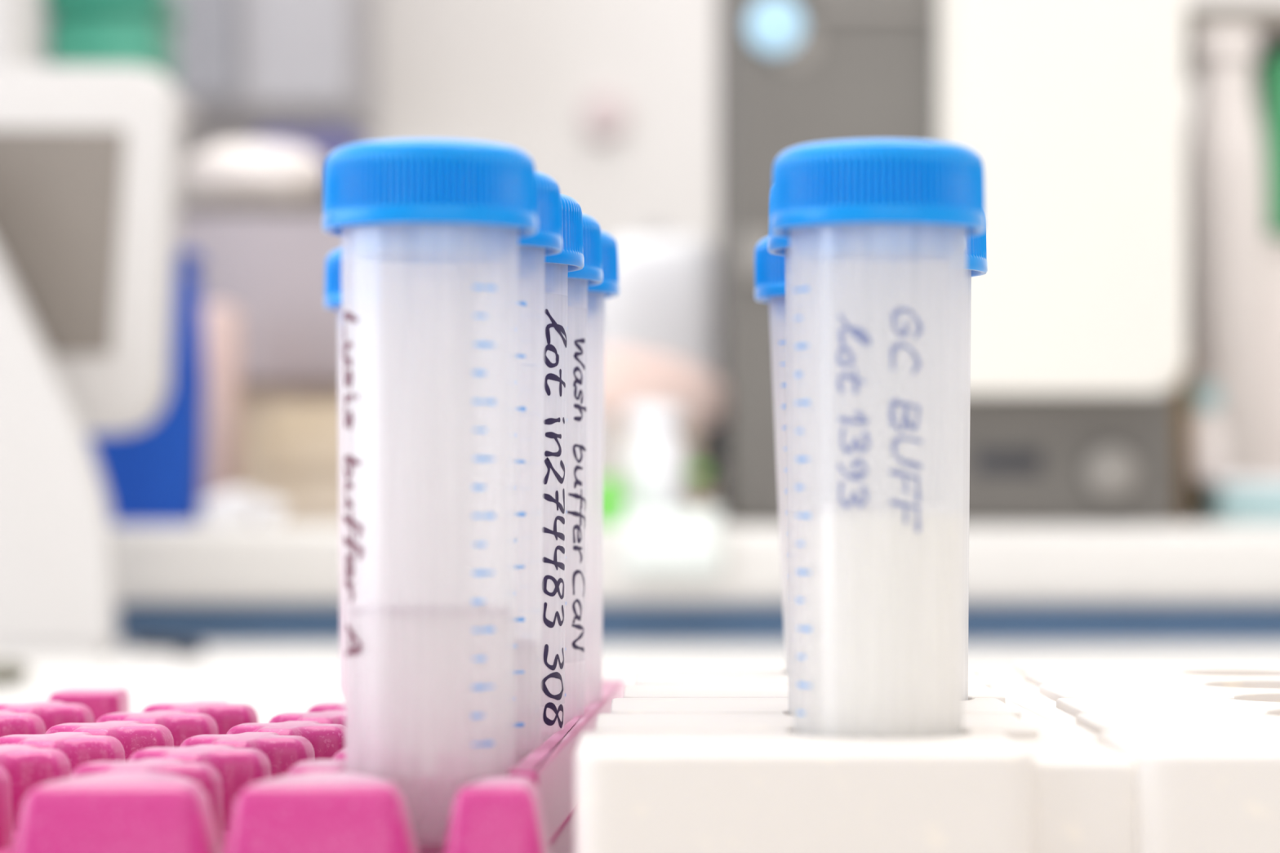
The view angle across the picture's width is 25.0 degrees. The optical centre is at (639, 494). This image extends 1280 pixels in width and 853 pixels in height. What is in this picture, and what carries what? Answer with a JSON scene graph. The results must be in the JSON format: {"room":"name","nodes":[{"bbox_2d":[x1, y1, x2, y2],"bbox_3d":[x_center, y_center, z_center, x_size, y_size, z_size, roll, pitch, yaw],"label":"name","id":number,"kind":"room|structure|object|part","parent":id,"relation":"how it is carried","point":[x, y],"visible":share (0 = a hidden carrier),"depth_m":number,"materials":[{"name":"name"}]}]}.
{"room":"laboratory","nodes":[
{"label":"laboratory","id":0,"kind":"room"},
{"bbox_2d":[179,0,1279,507],"bbox_3d":[0.000,-0.372,2.650,5.200,2.700,0.100,0,0,0],"label":"wall","id":1,"kind":"structure","parent":0,"point":[522,74],"depth_m":2.60,"materials":[{"name":"white paint"}]},
{"bbox_2d":[44,0,375,140],"bbox_3d":[-0.569,-0.609,2.466,0.662,0.581,0.263,0,0,0],"label":"upper cabinet","id":2,"kind":"object","parent":1,"relation":"attached to","point":[246,68],"visible":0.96,"depth_m":2.35,"materials":[{"name":"white"}]},
{"bbox_3d":[-0.608,-0.606,2.342,0.564,0.569,0.015,0,0,0],"label":"door","id":3,"kind":"part","parent":2,"relation":"part of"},
{"bbox_2d":[582,93,627,138],"bbox_3d":[-0.031,-0.341,2.593,0.040,0.040,0.010,0,0,0],"label":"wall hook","id":4,"kind":"object","parent":1,"relation":"attached to","point":[605,116],"visible":1,"depth_m":2.59,"materials":[{"name":"white plastic"}]},
{"bbox_3d":[0.000,0.998,0.450,5.200,0.040,4.500,0,0,0],"label":"floor","id":5,"kind":"structure","parent":0,"visible":0},
{"bbox_2d":[0,643,1279,723],"bbox_3d":[0.000,0.528,1.075,3.000,0.900,2.450,0,0,0],"label":"lab bench","id":6,"kind":"object","parent":5,"relation":"on","point":[273,679],"visible":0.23,"depth_m":1.33,"materials":[{"name":"white laminate"}]},
{"bbox_2d":[0,661,30,686],"bbox_3d":[-0.270,0.073,1.187,0.030,0.009,0.047,0,0,0],"label":"computer mouse","id":7,"kind":"object","parent":6,"relation":"on","point":[11,672],"visible":1,"depth_m":1.18,"materials":[{"name":"white plastic"}]},
{"bbox_2d":[0,251,118,657],"bbox_3d":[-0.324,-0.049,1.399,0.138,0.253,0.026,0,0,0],"label":"machine","id":8,"kind":"object","parent":6,"relation":"on","point":[59,585],"visible":1,"depth_m":1.39,"materials":[{"name":"white plastic"}]},
{"bbox_2d":[0,64,183,434],"bbox_3d":[-0.330,-0.122,1.442,0.197,0.182,0.039,0,0,0],"label":"monitor","id":9,"kind":"object","parent":8,"relation":"attached to","point":[91,155],"visible":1,"depth_m":1.42,"materials":[{"name":"grey plastic"}]},
{"bbox_2d":[129,636,204,657],"bbox_3d":[-0.234,0.075,1.429,0.020,0.005,0.105,0,0,-25],"label":"cable","id":10,"kind":"object","parent":6,"relation":"on","point":[181,648],"visible":1,"depth_m":1.43,"materials":[{"name":"grey plastic"}]},
{"bbox_2d":[0,680,625,852],"bbox_3d":[-0.089,0.061,0.573,0.174,0.033,0.266,0,0,0],"label":"tube rack","id":11,"kind":"object","parent":6,"relation":"on","point":[81,771],"visible":0.84,"depth_m":0.47,"materials":[{"name":"pink plastic"}]},
{"bbox_2d":[324,248,344,693],"bbox_3d":[-0.056,0.000,0.674,0.036,0.116,0.036,0,0,0],"label":"tube","id":12,"kind":"object","parent":11,"relation":"on","point":[332,299],"visible":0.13,"depth_m":0.67,"materials":[{"name":"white plastic"}]},
{"bbox_2d":[322,138,537,845],"bbox_3d":[-0.035,0.000,0.477,0.036,0.116,0.036,0,0,0],"label":"tube","id":13,"kind":"object","parent":11,"relation":"on","point":[429,230],"visible":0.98,"depth_m":0.47,"materials":[{"name":"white plastic"}]},
{"bbox_2d":[513,170,562,767],"bbox_3d":[-0.032,0.000,0.515,0.036,0.116,0.036,0,0,0],"label":"tube","id":14,"kind":"object","parent":11,"relation":"on","point":[533,250],"visible":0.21,"depth_m":0.51,"materials":[{"name":"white plastic"}]},
{"bbox_2d":[541,193,583,744],"bbox_3d":[-0.029,0.000,0.553,0.036,0.116,0.036,0,0,0],"label":"tube","id":15,"kind":"object","parent":11,"relation":"on","point":[557,266],"visible":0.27,"depth_m":0.55,"materials":[{"name":"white plastic"}]},
{"bbox_3d":[-0.013,0.052,0.584,0.006,0.014,0.236,0,0,3],"label":"rail","id":16,"kind":"part","parent":11,"relation":"part of","materials":[{"name":"pink plastic"}]},
{"bbox_2d":[564,213,603,725],"bbox_3d":[-0.025,0.000,0.591,0.036,0.116,0.036,0,0,0],"label":"tube","id":17,"kind":"object","parent":11,"relation":"on","point":[591,274],"visible":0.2,"depth_m":0.58,"materials":[{"name":"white plastic"}]},
{"bbox_2d":[584,230,619,708],"bbox_3d":[-0.022,0.000,0.629,0.036,0.116,0.036,0,0,0],"label":"tube","id":18,"kind":"object","parent":11,"relation":"on","point":[609,287],"visible":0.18,"depth_m":0.62,"materials":[{"name":"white plastic"}]},
{"bbox_2d":[112,519,1279,643],"bbox_3d":[0.110,0.047,1.830,1.180,0.062,0.640,0,0,0],"label":"shelf","id":19,"kind":"object","parent":6,"relation":"on","point":[200,582],"visible":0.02,"depth_m":1.51,"materials":[{"name":"white laminate"}]},
{"bbox_2d":[88,250,205,524],"bbox_3d":[-0.276,-0.058,1.585,0.069,0.149,0.034,0,0,0],"label":"storage bin","id":20,"kind":"object","parent":19,"relation":"on","point":[153,473],"visible":0.55,"depth_m":1.57,"materials":[{"name":"blue plastic"}]},
{"bbox_2d":[180,98,195,122],"bbox_3d":[-0.396,-0.110,1.695,0.247,0.252,0.150,0,0,0],"label":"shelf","id":21,"kind":"object","parent":19,"relation":"on","point":[188,113],"visible":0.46,"depth_m":1.75,"materials":[{"name":"grey"}]},
{"bbox_2d":[0,0,44,64],"bbox_3d":[-0.365,-0.282,1.648,0.048,0.091,0.048,0,0,0],"label":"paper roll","id":22,"kind":"object","parent":21,"relation":"on","point":[22,22],"visible":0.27,"depth_m":1.63,"materials":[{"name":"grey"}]},
{"bbox_2d":[44,0,180,87],"bbox_3d":[-0.308,-0.266,1.690,0.067,0.059,0.086,0,0,0],"label":"storage box","id":23,"kind":"object","parent":21,"relation":"on","point":[81,32],"visible":0.74,"depth_m":1.65,"materials":[{"name":"green plastic"}]},
{"bbox_3d":[-0.308,-0.286,1.690,0.067,0.019,0.086,0,0,0],"label":"lid","id":24,"kind":"part","parent":23,"relation":"part of","materials":[{"name":"green plastic"}]},
{"bbox_2d":[199,497,232,524],"bbox_3d":[-0.226,0.009,1.545,0.019,0.015,0.019,0,0,0],"label":"dish","id":25,"kind":"object","parent":19,"relation":"on","point":[216,511],"visible":0.99,"depth_m":1.54,"materials":[{"name":"white plastic"}]},
{"bbox_3d":[-0.226,0.004,1.545,0.019,0.005,0.019,0,0,0],"label":"lid","id":26,"kind":"part","parent":25,"relation":"part of","materials":[{"name":"white plastic"}]},
{"bbox_3d":[-0.226,0.011,1.545,0.018,0.011,0.018,0,0,0],"label":"dish","id":27,"kind":"part","parent":25,"relation":"part of","materials":[{"name":"white plastic"}]},
{"bbox_2d":[202,301,240,523],"bbox_3d":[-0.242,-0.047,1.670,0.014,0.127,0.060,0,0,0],"label":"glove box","id":28,"kind":"object","parent":19,"relation":"on","point":[221,319],"visible":0.83,"depth_m":1.64,"materials":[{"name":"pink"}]},
{"bbox_2d":[213,489,260,524],"bbox_3d":[-0.217,0.007,1.551,0.025,0.019,0.025,0,0,0],"label":"dish","id":29,"kind":"object","parent":19,"relation":"on","point":[243,502],"visible":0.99,"depth_m":1.54,"materials":[{"name":"white plastic"}]},
{"bbox_3d":[-0.217,0.000,1.551,0.025,0.005,0.025,0,0,0],"label":"lid","id":30,"kind":"part","parent":29,"relation":"part of","materials":[{"name":"white plastic"}]},
{"bbox_3d":[-0.217,0.009,1.551,0.024,0.015,0.024,0,0,0],"label":"dish","id":31,"kind":"part","parent":29,"relation":"part of","materials":[{"name":"white plastic"}]},
{"bbox_2d":[177,200,341,521],"bbox_3d":[-0.219,-0.079,1.849,0.172,0.191,0.265,0,0,0],"label":"reader","id":32,"kind":"object","parent":19,"relation":"on","point":[266,260],"visible":0.2,"depth_m":1.72,"materials":[{"name":"grey paint"}]},
{"bbox_3d":[-0.219,-0.173,1.849,0.172,0.004,0.265,0,0,0],"label":"panel","id":33,"kind":"part","parent":32,"relation":"part of","materials":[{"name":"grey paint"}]},
{"bbox_2d":[181,142,324,200],"bbox_3d":[-0.237,-0.195,1.780,0.090,0.043,0.081,0,0,0],"label":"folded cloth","id":34,"kind":"object","parent":32,"relation":"on","point":[236,171],"visible":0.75,"depth_m":1.75,"materials":[{"name":"white fabric"}]},
{"bbox_3d":[-0.219,-0.118,1.850,0.169,0.104,0.260,0,0,0],"label":"casing","id":35,"kind":"part","parent":32,"relation":"part of","materials":[{"name":"white plastic"}]},
{"bbox_2d":[250,126,363,200],"bbox_3d":[-0.204,-0.203,1.822,0.083,0.058,0.045,0,0,39],"label":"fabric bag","id":36,"kind":"object","parent":32,"relation":"on","point":[322,142],"visible":0.36,"depth_m":1.81,"materials":[{"name":"fabric"}]},
{"bbox_2d":[254,498,287,524],"bbox_3d":[-0.200,0.009,1.557,0.019,0.014,0.019,0,0,0],"label":"dish","id":37,"kind":"object","parent":19,"relation":"on","point":[268,511],"visible":1,"depth_m":1.55,"materials":[{"name":"white plastic"}]},
{"bbox_3d":[-0.200,0.011,1.557,0.018,0.010,0.018,0,0,0],"label":"dish","id":38,"kind":"part","parent":37,"relation":"part of","materials":[{"name":"white plastic"}]},
{"bbox_3d":[-0.200,0.005,1.557,0.019,0.005,0.019,0,0,0],"label":"lid","id":39,"kind":"part","parent":37,"relation":"part of","materials":[{"name":"white plastic"}]},
{"bbox_2d":[245,404,338,524],"bbox_3d":[-0.181,-0.017,1.633,0.074,0.066,0.094,0,0,0],"label":"cardboard box","id":40,"kind":"object","parent":19,"relation":"on","point":[292,455],"visible":0.47,"depth_m":1.59,"materials":[{"name":"beige cardboard"}]},
{"bbox_2d":[603,477,623,524],"bbox_3d":[-0.017,0.004,1.540,0.016,0.025,0.016,0,0,0],"label":"dropper bottle","id":41,"kind":"object","parent":19,"relation":"on","point":[613,499],"visible":0.6,"depth_m":1.53,"materials":[{"name":"green plastic"}]},
{"bbox_2d":[622,404,687,514],"bbox_3d":[0.008,-0.016,1.560,0.035,0.065,0.035,0,0,0],"label":"wash bottle","id":42,"kind":"object","parent":19,"relation":"on","point":[655,455],"visible":0.81,"depth_m":1.55,"materials":[{"name":"white plastic"}]},
{"bbox_2d":[604,222,721,504],"bbox_3d":[0.011,-0.074,1.762,0.081,0.182,0.065,0,0,0],"label":"jerrycan","id":43,"kind":"object","parent":19,"relation":"on","point":[668,301],"visible":0.39,"depth_m":1.73,"materials":[{"name":"white plastic"}]},
{"bbox_2d":[604,347,728,493],"bbox_3d":[0.009,-0.033,1.619,0.083,0.098,0.031,0,0,0],"label":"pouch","id":44,"kind":"object","parent":19,"relation":"on","point":[632,377],"visible":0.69,"depth_m":1.60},
{"bbox_2d":[701,425,725,462],"bbox_3d":[0.041,-0.028,1.597,0.013,0.020,0.014,0,0,0],"label":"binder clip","id":45,"kind":"object","parent":44,"relation":"attached to","point":[713,442],"visible":1,"depth_m":1.59,"materials":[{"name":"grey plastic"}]},
{"bbox_3d":[0.041,-0.036,1.596,0.007,0.004,0.008,0,0,0],"label":"clip handle","id":46,"kind":"part","parent":45,"relation":"part of","materials":[{"name":"grey plastic"}]},
{"bbox_2d":[622,502,722,577],"bbox_3d":[0.017,0.024,1.522,0.052,0.040,0.046,0,0,0],"label":"tissue","id":47,"kind":"object","parent":19,"relation":"on","point":[683,542],"visible":1,"depth_m":1.50,"materials":[{"name":"white paper"}]},
{"bbox_2d":[687,466,715,511],"bbox_3d":[0.032,0.000,1.585,0.018,0.032,0.018,0,0,0],"label":"dropper bottle","id":48,"kind":"object","parent":19,"relation":"on","point":[700,492],"visible":0.72,"depth_m":1.58,"materials":[{"name":"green plastic"}]},
{"bbox_2d":[716,0,1186,524],"bbox_3d":[0.168,-0.157,1.684,0.237,0.346,0.342,0,0,0],"label":"machine","id":49,"kind":"object","parent":19,"relation":"on","point":[1073,112],"visible":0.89,"depth_m":1.51,"materials":[{"name":"grey paint"}]},
{"bbox_3d":[0.222,-0.189,1.524,0.128,0.272,0.022,0,0,0],"label":"door","id":50,"kind":"part","parent":49,"relation":"part of","materials":[{"name":"white plastic"}]},
{"bbox_3d":[0.250,-0.012,1.531,0.027,0.027,0.008,0,0,0],"label":"knob","id":51,"kind":"part","parent":49,"relation":"part of","materials":[{"name":"grey plastic"}]},
{"bbox_2d":[1172,344,1190,524],"bbox_3d":[0.297,-0.034,1.660,0.016,0.100,0.120,0,0,0],"label":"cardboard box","id":52,"kind":"object","parent":19,"relation":"on","point":[1183,387],"visible":0.2,"depth_m":1.60,"materials":[{"name":"grey cardboard"}]},
{"bbox_2d":[1190,383,1226,523],"bbox_3d":[0.321,-0.023,1.640,0.026,0.079,0.026,0,0,0],"label":"bottle","id":53,"kind":"object","parent":19,"relation":"on","point":[1208,439],"visible":0.7,"depth_m":1.63,"materials":[{"name":"white plastic"}]},
{"bbox_2d":[1186,27,1267,477],"bbox_3d":[0.357,-0.133,1.760,0.050,0.298,0.050,0,0,0],"label":"bottle","id":54,"kind":"object","parent":19,"relation":"on","point":[1227,176],"visible":0.82,"depth_m":1.74,"materials":[{"name":"white plastic"}]},
{"bbox_2d":[1186,4,1279,82],"bbox_3d":[0.550,-0.249,1.855,0.500,0.098,0.210,0,0,0],"label":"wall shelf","id":55,"kind":"object","parent":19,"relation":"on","point":[1264,20],"visible":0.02,"depth_m":1.75,"materials":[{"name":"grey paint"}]},
{"bbox_2d":[1193,477,1279,524],"bbox_3d":[0.377,0.004,1.595,0.128,0.026,0.072,0,0,0],"label":"tip box","id":56,"kind":"object","parent":19,"relation":"on","point":[1219,500],"visible":1,"depth_m":1.56,"materials":[{"name":"teal plastic"}]},
{"bbox_3d":[0.377,-0.007,1.595,0.128,0.004,0.072,0,0,0],"label":"lid","id":57,"kind":"part","parent":56,"relation":"part of","materials":[{"name":"white plastic"}]},
{"bbox_2d":[1267,236,1279,477],"bbox_3d":[0.460,-0.071,1.815,0.165,0.175,0.094,0,0,0],"label":"storage box","id":58,"kind":"object","parent":19,"relation":"on","point":[1273,242],"visible":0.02,"depth_m":1.77,"materials":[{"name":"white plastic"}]},
{"bbox_2d":[1253,39,1279,236],"bbox_3d":[0.453,-0.218,1.805,0.138,0.119,0.096,0,0,0],"label":"storage bin","id":59,"kind":"object","parent":58,"relation":"on","point":[1267,67],"visible":0.47,"depth_m":1.77,"materials":[{"name":"green plastic"}]},
{"bbox_3d":[0.453,-0.275,1.805,0.138,0.006,0.096,0,0,0],"label":"bin lid","id":60,"kind":"part","parent":59,"relation":"part of","materials":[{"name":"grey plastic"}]},
{"bbox_3d":[0.460,-0.153,1.815,0.165,0.010,0.094,0,0,0],"label":"lid","id":61,"kind":"part","parent":58,"relation":"part of","materials":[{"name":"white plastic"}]},
{"bbox_2d":[574,662,1279,852],"bbox_3d":[0.123,0.059,0.553,0.268,0.039,0.239,0,0,0],"label":"tube rack","id":62,"kind":"object","parent":6,"relation":"on","point":[693,757],"visible":0.8,"depth_m":0.44,"materials":[{"name":"beige plastic"}]},
{"bbox_2d":[754,236,788,674],"bbox_3d":[0.043,0.000,0.634,0.036,0.116,0.036,0,0,-13],"label":"tube","id":63,"kind":"object","parent":62,"relation":"on","point":[770,268],"visible":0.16,"depth_m":0.63,"materials":[{"name":"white plastic"}]},
{"bbox_2d":[767,185,793,715],"bbox_3d":[0.041,0.000,0.516,0.036,0.116,0.036,0,0,0],"label":"tube","id":64,"kind":"object","parent":62,"relation":"on","point":[776,245],"visible":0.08,"depth_m":0.51,"materials":[{"name":"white plastic"}]},
{"bbox_2d":[770,138,986,738],"bbox_3d":[0.039,0.000,0.477,0.036,0.116,0.036,0,0,0],"label":"tube","id":65,"kind":"object","parent":62,"relation":"on","point":[877,230],"visible":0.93,"depth_m":0.47,"materials":[{"name":"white plastic"}]},
{"bbox_2d":[963,228,987,701],"bbox_3d":[0.049,0.001,0.555,0.036,0.116,0.036,0,0,0],"label":"tube","id":66,"kind":"object","parent":62,"relation":"on","point":[976,251],"visible":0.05,"depth_m":0.55,"materials":[{"name":"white plastic"}]}
]}

